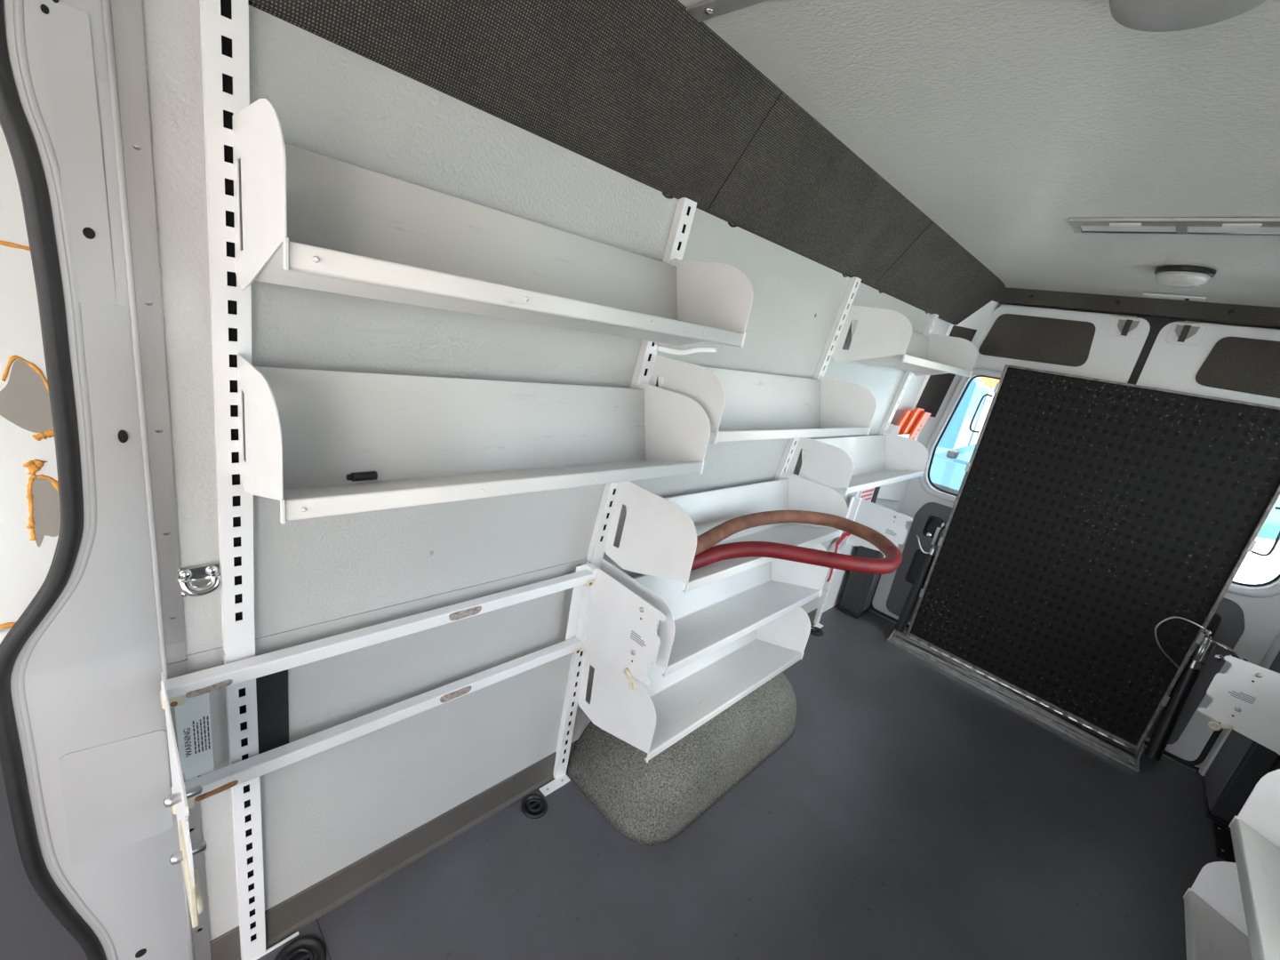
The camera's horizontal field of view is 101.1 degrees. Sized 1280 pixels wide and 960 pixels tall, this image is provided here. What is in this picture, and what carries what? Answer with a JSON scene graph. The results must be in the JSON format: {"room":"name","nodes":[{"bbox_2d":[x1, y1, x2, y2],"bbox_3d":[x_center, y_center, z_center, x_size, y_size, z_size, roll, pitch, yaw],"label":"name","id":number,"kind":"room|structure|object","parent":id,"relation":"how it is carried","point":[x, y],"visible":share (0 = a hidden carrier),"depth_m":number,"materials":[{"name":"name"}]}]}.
{"room":"vehicle interior","nodes":[
{"label":"vehicle interior","id":0,"kind":"room"},
{"bbox_2d":[141,0,947,941],"bbox_3d":[0.446,-0.009,2.013,3.400,2.020,0.209,-7,23,-45],"label":"wall","id":1,"kind":"structure","parent":0,"point":[315,579],"depth_m":1.09,"materials":[{"name":"grey metal"}]},
{"bbox_2d":[0,0,106,959],"bbox_3d":[-0.835,0.235,0.758,0.168,1.702,0.073,10,16,0],"label":"trim","id":2,"kind":"structure","parent":1,"relation":"attached to","point":[33,185],"depth_m":0.70,"materials":[{"name":"black rubber"}]},
{"bbox_2d":[3,0,194,959],"bbox_3d":[-0.818,0.254,0.779,0.174,1.780,0.150,-7,23,-45],"label":"trim","id":3,"kind":"structure","parent":1,"relation":"attached to","point":[85,684],"depth_m":0.78,"materials":[{"name":"grey paint"}]},
{"bbox_2d":[110,0,211,959],"bbox_3d":[-0.736,0.241,0.837,0.028,1.800,0.119,-7,23,-45],"label":"strip","id":4,"kind":"object","parent":1,"relation":"attached to","point":[126,14],"visible":0.88,"depth_m":0.70,"materials":[{"name":"white paint"}]},
{"bbox_2d":[177,562,222,597],"bbox_3d":[-0.720,0.167,0.864,0.056,0.054,0.025,-7,23,-45],"label":"ring","id":5,"kind":"object","parent":1,"relation":"attached to","point":[212,572],"visible":1,"depth_m":0.86,"materials":[{"name":"silver metal"}]},
{"bbox_2d":[199,0,298,959],"bbox_3d":[-0.652,0.245,0.918,0.107,1.776,0.131,-7,23,-45],"label":"upright","id":6,"kind":"object","parent":1,"relation":"attached to","point":[224,24],"visible":0.93,"depth_m":0.79,"materials":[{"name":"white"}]},
{"bbox_2d":[256,669,288,754],"bbox_3d":[-0.727,0.461,1.042,0.054,0.248,0.006,-7,23,-45],"label":"pad","id":7,"kind":"object","parent":1,"relation":"attached to","point":[272,689],"visible":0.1,"depth_m":1.04,"materials":[{"name":"black rubber"}]},
{"bbox_2d":[160,562,665,927],"bbox_3d":[-0.389,0.455,1.126,0.942,0.276,0.301,-7,23,-45],"label":"rack","id":8,"kind":"object","parent":1,"relation":"attached to","point":[606,619],"visible":1,"depth_m":1.11,"materials":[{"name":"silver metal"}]},
{"bbox_2d":[192,716,210,753],"bbox_3d":[-0.779,0.453,0.936,0.021,0.074,0.001,-7,23,-45],"label":"print","id":9,"kind":"object","parent":8,"relation":"attached to","point":[201,724],"depth_m":0.94,"materials":[{"name":"grey"}]},
{"bbox_2d":[630,630,645,646],"bbox_3d":[-0.005,0.424,1.403,0.001,0.023,0.058,-7,23,-45],"label":"print","id":10,"kind":"object","parent":8,"relation":"attached to","point":[637,638],"depth_m":1.40,"materials":[{"name":"grey paper"}]},
{"bbox_2d":[237,352,710,524],"bbox_3d":[-0.229,-0.083,1.009,0.832,0.206,0.271,-7,23,-45],"label":"shelf","id":11,"kind":"object","parent":1,"relation":"attached to","point":[427,440],"visible":1,"depth_m":0.93,"materials":[{"name":"white metal"}]},
{"bbox_2d":[345,471,377,481],"bbox_3d":[-0.452,-0.006,0.855,0.015,0.017,0.045,21,19,32],"label":"plug","id":12,"kind":"object","parent":11,"relation":"on","point":[355,476],"visible":1,"depth_m":0.85,"materials":[{"name":"black plastic"}]},
{"bbox_2d":[232,98,752,355],"bbox_3d":[-0.154,-0.352,0.903,0.832,0.207,0.270,-7,23,-45],"label":"shelf","id":13,"kind":"object","parent":1,"relation":"attached to","point":[312,220],"visible":1,"depth_m":0.80,"materials":[{"name":"white metal"}]},
{"bbox_2d":[209,608,817,959],"bbox_3d":[0.066,0.908,2.107,2.840,0.104,0.014,-7,23,-45],"label":"baseboard","id":14,"kind":"structure","parent":1,"relation":"attached to","point":[294,913],"depth_m":1.37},
{"bbox_2d":[248,0,782,210],"bbox_3d":[-1.157,-0.582,-0.195,3.920,0.258,0.176,-7,23,-45],"label":"wall panel","id":15,"kind":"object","parent":1,"relation":"attached to","point":[646,92],"depth_m":0.88,"materials":[{"name":"black fabric"}]},
{"bbox_2d":[539,197,696,796],"bbox_3d":[-0.104,0.181,1.472,0.107,1.776,0.131,-7,23,-45],"label":"upright","id":16,"kind":"object","parent":1,"relation":"attached to","point":[685,209],"visible":0.62,"depth_m":1.50,"materials":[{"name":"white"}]},
{"bbox_2d":[577,607,810,762],"bbox_3d":[0.246,0.634,1.894,0.910,0.252,0.316,-7,23,-45],"label":"tray","id":17,"kind":"object","parent":1,"relation":"attached to","point":[652,718],"visible":0.83,"depth_m":1.80,"materials":[{"name":"white metal"}]},
{"bbox_2d":[600,543,828,678],"bbox_3d":[0.294,0.365,1.815,0.910,0.252,0.312,-7,23,-45],"label":"tray","id":18,"kind":"object","parent":1,"relation":"attached to","point":[700,621],"visible":0.65,"depth_m":1.80,"materials":[{"name":"white metal"}]},
{"bbox_2d":[604,471,847,593],"bbox_3d":[0.341,0.120,1.740,0.910,0.252,0.317,-7,23,-45],"label":"tray","id":19,"kind":"object","parent":1,"relation":"attached to","point":[659,539],"visible":0.84,"depth_m":1.54,"materials":[{"name":"white metal"}]},
{"bbox_2d":[690,510,902,574],"bbox_3d":[0.468,0.226,1.566,0.796,0.109,0.451,-7,23,-45],"label":"hose","id":20,"kind":"object","parent":19,"relation":"on","point":[706,554],"visible":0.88,"depth_m":1.50,"materials":[{"name":"brown rubber"}]},
{"bbox_2d":[648,355,876,443],"bbox_3d":[0.418,-0.224,1.624,0.910,0.206,0.261,-7,23,-45],"label":"tray","id":21,"kind":"object","parent":1,"relation":"attached to","point":[739,405],"visible":0.81,"depth_m":1.68,"materials":[{"name":"white metal"}]},
{"bbox_2d":[773,276,861,480],"bbox_3d":[0.604,-0.040,2.117,0.045,1.476,0.131,-7,23,-45],"label":"upright","id":22,"kind":"object","parent":1,"relation":"attached to","point":[853,284],"visible":0.35,"depth_m":1.95,"materials":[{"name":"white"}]},
{"bbox_2d":[704,91,932,286],"bbox_3d":[0.579,-0.785,1.556,1.020,0.258,0.176,-7,23,-45],"label":"wall panel","id":23,"kind":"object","parent":1,"relation":"attached to","point":[796,187],"depth_m":1.42,"materials":[{"name":"black fabric"}]},
{"bbox_2d":[786,432,928,495],"bbox_3d":[1.010,-0.081,2.369,0.895,0.206,0.264,-7,23,-45],"label":"tray","id":24,"kind":"object","parent":1,"relation":"attached to","point":[855,464],"visible":0.87,"depth_m":2.40,"materials":[{"name":"white metal"}]},
{"bbox_2d":[859,487,875,501],"bbox_3d":[1.298,0.078,3.011,0.195,0.150,0.004,-7,23,-45],"label":"wall label","id":25,"kind":"object","parent":1,"relation":"attached to","point":[866,494],"visible":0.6,"depth_m":3.02,"materials":[{"name":"white paper"}]},
{"bbox_2d":[860,488,873,500],"bbox_3d":[1.304,0.075,3.014,0.178,0.092,0.001,-7,23,-45],"label":"print","id":26,"kind":"object","parent":25,"relation":"attached to","point":[866,494],"depth_m":3.02,"materials":[{"name":"red"}]},
{"bbox_2d":[811,313,938,630],"bbox_3d":[1.204,0.028,2.791,0.107,1.776,0.131,-7,23,-45],"label":"upright","id":27,"kind":"object","parent":1,"relation":"attached to","point":[932,322],"visible":0.6,"depth_m":2.71,"materials":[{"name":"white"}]},
{"bbox_2d":[871,486,879,503],"bbox_3d":[1.383,0.120,3.120,0.060,0.240,0.012,-7,23,-45],"label":"trim","id":28,"kind":"structure","parent":1,"relation":"attached to","point":[876,489],"depth_m":3.10,"materials":[{"name":"grey plastic"}]},
{"bbox_2d":[839,496,912,558],"bbox_3d":[1.223,0.264,2.752,0.058,0.270,0.301,-7,23,-45],"label":"plate","id":29,"kind":"object","parent":1,"relation":"attached to","point":[891,524],"visible":0.62,"depth_m":2.77,"materials":[{"name":"silver metal"}]},
{"bbox_2d":[826,532,850,582],"bbox_3d":[1.071,0.414,2.868,0.120,0.287,0.036,-7,23,-45],"label":"strap","id":30,"kind":"object","parent":29,"relation":"hanging from","point":[845,534],"visible":0.78,"depth_m":2.85,"materials":[{"name":"red fabric"}]},
{"bbox_2d":[885,528,896,535],"bbox_3d":[1.297,0.272,2.716,0.001,0.023,0.058,-7,23,-45],"label":"print","id":31,"kind":"object","parent":29,"relation":"attached to","point":[888,532],"depth_m":2.72,"materials":[{"name":"grey paint"}]},
{"bbox_2d":[887,424,919,440],"bbox_3d":[1.425,-0.252,2.895,0.345,0.118,0.095,-7,23,-45],"label":"bin","id":32,"kind":"object","parent":1,"relation":"attached to","point":[892,428],"visible":0.15,"depth_m":2.76,"materials":[{"name":"white plastic"}]},
{"bbox_2d":[896,409,913,434],"bbox_3d":[1.399,-0.284,2.826,0.150,0.197,0.049,-7,23,-45],"label":"plastic sheet","id":33,"kind":"object","parent":32,"relation":"in","point":[907,414],"visible":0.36,"depth_m":2.79,"materials":[{"name":"orange plastic"}]},
{"bbox_2d":[899,407,924,434],"bbox_3d":[1.467,-0.292,2.865,0.151,0.214,0.052,-7,23,-45],"label":"plastic sheet","id":34,"kind":"object","parent":32,"relation":"in","point":[916,414],"visible":0.56,"depth_m":2.83,"materials":[{"name":"orange plastic"}]},
{"bbox_2d":[909,411,931,439],"bbox_3d":[1.534,-0.284,2.912,0.150,0.197,0.049,-7,23,-45],"label":"plastic sheet","id":35,"kind":"object","parent":32,"relation":"in","point":[924,416],"visible":0.86,"depth_m":2.88,"materials":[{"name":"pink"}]},
{"bbox_2d":[832,304,977,376],"bbox_3d":[1.138,-0.541,2.189,0.895,0.206,0.260,-7,23,-45],"label":"tray","id":36,"kind":"object","parent":1,"relation":"attached to","point":[882,337],"visible":1,"depth_m":1.93,"materials":[{"name":"white metal"}]},
{"bbox_2d":[896,319,949,410],"bbox_3d":[1.473,-0.594,2.778,0.290,0.488,0.076,-7,23,-45],"label":"trim","id":37,"kind":"structure","parent":1,"relation":"attached to","point":[940,327],"depth_m":2.81,"materials":[{"name":"white paint"}]},
{"bbox_2d":[871,221,1006,324],"bbox_3d":[1.391,-0.880,2.377,1.286,0.258,0.176,-7,23,-45],"label":"trim","id":38,"kind":"structure","parent":1,"relation":"attached to","point":[935,274],"depth_m":2.22,"materials":[{"name":"black fabric"}]},
{"bbox_2d":[915,325,976,416],"bbox_3d":[1.677,-0.592,2.909,0.177,0.495,0.063,7,17,-12],"label":"trim","id":39,"kind":"structure","parent":1,"relation":"attached to","point":[937,387],"depth_m":2.93,"materials":[{"name":"grey plastic"}]},
{"bbox_2d":[256,602,1230,959],"bbox_3d":[-0.180,1.347,0.777,6.350,0.060,1.915,-7,23,-45],"label":"floor","id":40,"kind":"structure","parent":0,"point":[909,811],"depth_m":1.66,"materials":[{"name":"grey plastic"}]},
{"bbox_2d":[274,935,326,959],"bbox_3d":[-0.764,1.081,1.180,0.104,0.012,0.116,-7,23,-45],"label":"cup","id":41,"kind":"object","parent":40,"relation":"on","point":[305,947],"visible":1,"depth_m":1.20,"materials":[{"name":"black plastic"}]},
{"bbox_2d":[520,793,547,818],"bbox_3d":[-0.330,1.020,1.651,0.080,0.012,0.086,-7,23,-45],"label":"anchor","id":42,"kind":"object","parent":40,"relation":"on","point":[533,805],"visible":1,"depth_m":1.65,"materials":[{"name":"black plastic"}]},
{"bbox_2d":[566,672,796,845],"bbox_3d":[0.247,0.894,1.985,0.988,0.262,0.401,-7,23,-45],"label":"wheel arch","id":43,"kind":"object","parent":40,"relation":"on","point":[653,802],"visible":0.67,"depth_m":1.72,"materials":[{"name":"grey carpet"}]},
{"bbox_2d":[809,626,823,636],"bbox_3d":[1.005,0.861,3.008,0.096,0.012,0.086,-7,23,-45],"label":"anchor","id":44,"kind":"object","parent":40,"relation":"on","point":[818,632],"visible":0.91,"depth_m":3.00,"materials":[{"name":"black plastic"}]},
{"bbox_2d":[838,545,883,618],"bbox_3d":[1.403,0.567,3.268,0.185,0.560,0.130,-7,23,-45],"label":"box","id":45,"kind":"object","parent":40,"relation":"on","point":[860,588],"visible":0.62,"depth_m":3.24,"materials":[{"name":"grey plastic"}]},
{"bbox_2d":[887,364,1279,772],"bbox_3d":[2.038,0.354,2.502,0.179,1.613,1.315,-7,23,-45],"label":"ramp","id":46,"kind":"object","parent":40,"relation":"on","point":[1095,532],"visible":0.99,"depth_m":2.45,"materials":[{"name":"metal"}]},
{"bbox_2d":[1212,822,1236,863],"bbox_3d":[2.239,1.336,1.989,0.220,0.120,0.061,-7,23,-45],"label":"bracket","id":47,"kind":"object","parent":40,"relation":"on","point":[1224,847],"visible":0.52,"depth_m":2.00,"materials":[{"name":"black plastic"}]},
{"bbox_2d":[1201,650,1279,829],"bbox_3d":[2.498,1.025,2.124,0.332,0.720,0.079,-7,23,-45],"label":"box","id":48,"kind":"object","parent":40,"relation":"on","point":[1241,762],"visible":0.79,"depth_m":2.09,"materials":[{"name":"grey plastic"}]},
{"bbox_2d":[678,0,1279,307],"bbox_3d":[0.168,-0.570,0.129,6.235,0.062,1.275,-7,23,-45],"label":"ceiling","id":49,"kind":"structure","parent":0,"point":[1004,123],"depth_m":1.03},
{"bbox_2d":[685,0,767,22],"bbox_3d":[0.336,-0.672,0.662,0.038,0.010,0.718,-7,23,-45],"label":"roof strip","id":50,"kind":"object","parent":49,"relation":"attached to","point":[708,9],"visible":1,"depth_m":0.86,"materials":[{"name":"metal"}]},
{"bbox_2d":[1068,217,1279,235],"bbox_3d":[1.490,-0.692,1.443,0.160,0.014,0.507,-7,23,-45],"label":"ceiling light fixture","id":51,"kind":"object","parent":49,"relation":"in","point":[1163,226],"visible":1,"depth_m":1.44,"materials":[{"name":"metal"}]},
{"bbox_2d":[1142,292,1206,301],"bbox_3d":[2.281,-0.779,2.253,0.060,0.018,0.200,-7,23,-45],"label":"cover plate","id":52,"kind":"object","parent":49,"relation":"attached to","point":[1145,294],"visible":1,"depth_m":2.24,"materials":[{"name":"white"}]},
{"bbox_2d":[1154,264,1215,287],"bbox_3d":[1.918,-0.715,1.864,0.159,0.055,0.159,-7,23,-45],"label":"dome lamp","id":53,"kind":"object","parent":49,"relation":"attached to","point":[1177,276],"visible":1,"depth_m":1.82,"materials":[{"name":"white plastic"}]},
{"bbox_2d":[1109,0,1266,31],"bbox_3d":[0.643,-0.574,0.608,0.180,0.055,0.180,-7,23,-45],"label":"dome lamp","id":54,"kind":"object","parent":49,"relation":"attached to","point":[1142,15],"visible":1,"depth_m":0.63,"materials":[{"name":"grey plastic"}]},
{"bbox_2d":[876,300,1279,775],"bbox_3d":[2.150,0.137,2.594,0.270,2.010,1.885,-7,23,-45],"label":"wall","id":55,"kind":"structure","parent":0,"point":[892,496],"depth_m":2.87,"materials":[{"name":"white paint"}]},
{"bbox_2d":[869,304,1150,628],"bbox_3d":[1.919,0.048,2.919,0.100,1.915,0.764,-7,23,-45],"label":"door","id":56,"kind":"structure","parent":55,"relation":"in","point":[1106,347],"depth_m":2.75,"materials":[{"name":"white paint"}]},
{"bbox_2d":[868,608,1196,772],"bbox_3d":[2.004,1.079,2.905,0.014,0.006,1.549,-7,23,-45],"label":"trim","id":57,"kind":"structure","parent":55,"relation":"attached to","point":[870,610],"depth_m":2.46,"materials":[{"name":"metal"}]},
{"bbox_2d":[868,606,1199,771],"bbox_3d":[2.033,1.093,2.943,0.078,0.069,1.665,-7,23,-45],"label":"trim","id":58,"kind":"structure","parent":55,"relation":"attached to","point":[1196,767],"depth_m":2.42,"materials":[{"name":"plastic"}]},
{"bbox_2d":[992,287,1279,329],"bbox_3d":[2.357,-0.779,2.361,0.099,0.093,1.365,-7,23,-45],"label":"trim","id":59,"kind":"structure","parent":55,"relation":"attached to","point":[1196,311],"depth_m":2.37,"materials":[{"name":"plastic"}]},
{"bbox_2d":[1128,315,1185,384],"bbox_3d":[2.215,0.160,2.674,0.030,1.905,0.165,-7,23,-45],"label":"trim","id":60,"kind":"structure","parent":55,"relation":"attached to","point":[1156,324],"depth_m":2.43,"materials":[{"name":"black plastic"}]},
{"bbox_2d":[1136,321,1279,765],"bbox_3d":[2.470,0.303,2.403,0.100,1.915,0.764,-7,23,-45],"label":"door","id":61,"kind":"structure","parent":55,"relation":"in","point":[1228,362],"depth_m":2.28,"materials":[{"name":"white paint"}]},
{"bbox_3d":[1.408,0.552,0.729,3.960,2.020,0.169,-7,23,-45],"label":"wall","id":62,"kind":"structure","parent":0,"visible":0},
{"bbox_2d":[1183,861,1252,959],"bbox_3d":[1.082,1.006,0.801,0.891,0.206,0.316,-7,23,-45],"label":"tray","id":63,"kind":"object","parent":62,"relation":"attached to","point":[1215,923],"visible":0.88,"depth_m":1.17,"materials":[{"name":"white metal"}]},
{"bbox_2d":[1197,656,1279,755],"bbox_3d":[1.993,0.741,1.629,0.095,0.270,0.342,-7,23,-45],"label":"plate","id":64,"kind":"object","parent":62,"relation":"attached to","point":[1246,698],"visible":1,"depth_m":1.68,"materials":[{"name":"silver metal"}]},
{"bbox_2d":[1228,690,1255,703],"bbox_3d":[1.934,0.695,1.693,0.001,0.023,0.058,-7,23,-45],"label":"print","id":65,"kind":"object","parent":64,"relation":"attached to","point":[1240,697],"depth_m":1.69,"materials":[{"name":"grey"}]},
{"bbox_2d":[1228,768,1279,959],"bbox_3d":[1.125,0.777,0.733,0.891,0.252,0.316,-7,23,-45],"label":"tray","id":66,"kind":"object","parent":62,"relation":"attached to","point":[1255,831],"visible":1,"depth_m":1.06,"materials":[{"name":"white metal"}]},
{"bbox_2d":[1271,758,1279,771],"bbox_3d":[2.147,1.131,1.730,1.100,0.620,0.012,-7,23,-45],"label":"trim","id":67,"kind":"structure","parent":62,"relation":"attached to","point":[1276,766],"depth_m":1.99,"materials":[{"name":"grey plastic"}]},
{"bbox_3d":[-2.373,0.259,-0.693,1.430,2.060,0.030,-7,23,-45],"label":"wall","id":68,"kind":"structure","parent":0,"visible":0},
{"bbox_2d":[0,124,87,959],"bbox_3d":[-1.347,0.174,0.329,1.470,2.000,0.070,-7,23,-45],"label":"door","id":69,"kind":"structure","parent":68,"relation":"in","point":[29,494],"depth_m":0.74,"materials":[{"name":"white paint"}]},
{"label":"outside","id":70,"kind":"structure","parent":0,"visible":0},
{"bbox_3d":[9.531,0.466,11.994,90.000,0.100,80.000,-7,23,-45],"label":"ground","id":71,"kind":"structure","parent":70,"visible":0},
{"bbox_2d":[929,443,975,494],"bbox_3d":[5.496,0.100,7.892,1.910,1.500,4.396,-7,23,-45],"label":"car","id":72,"kind":"object","parent":71,"relation":"on","point":[947,473],"visible":0.12,"depth_m":7.70,"materials":[{"name":"blue paint"}]},
{"bbox_2d":[946,448,959,458],"bbox_3d":[4.508,-0.375,7.593,0.180,0.120,0.120,-7,23,-45],"label":"mirror","id":73,"kind":"object","parent":72,"relation":"attached to","point":[952,453],"depth_m":7.53,"materials":[{"name":"black mirror"}]},
{"bbox_2d":[936,380,994,449],"bbox_3d":[6.760,-1.766,13.684,1.930,2.197,3.350,-7,23,-45],"label":"van","id":74,"kind":"object","parent":71,"relation":"on","point":[957,434],"visible":0.02,"depth_m":12.07,"materials":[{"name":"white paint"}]},
{"bbox_2d":[968,376,999,445],"bbox_3d":[7.782,-1.374,12.073,0.140,2.720,0.600,-7,23,-45],"label":"roadside sign","id":75,"kind":"object","parent":71,"relation":"on","point":[990,382],"visible":0.27,"depth_m":11.95,"materials":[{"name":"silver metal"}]},
{"bbox_2d":[973,376,994,441],"bbox_3d":[17.677,-3.297,20.366,6.100,5.120,30.000,-7,23,-45],"label":"building","id":76,"kind":"structure","parent":71,"relation":"on","point":[978,379],"depth_m":20.52,"materials":[{"name":"white paint"}]},
{"bbox_2d":[1232,537,1279,583],"bbox_3d":[5.232,1.315,2.502,1.910,2.150,4.998,-7,23,-45],"label":"van","id":77,"kind":"object","parent":71,"relation":"on","point":[1255,569],"visible":0.02,"depth_m":3.31,"materials":[{"name":"white paint"}]},
{"bbox_2d":[1256,496,1279,541],"bbox_3d":[5.865,0.858,4.957,1.910,1.850,4.497,-7,23,-45],"label":"car","id":78,"kind":"object","parent":71,"relation":"on","point":[1270,529],"visible":0.02,"depth_m":4.43,"materials":[{"name":"teal glass"}]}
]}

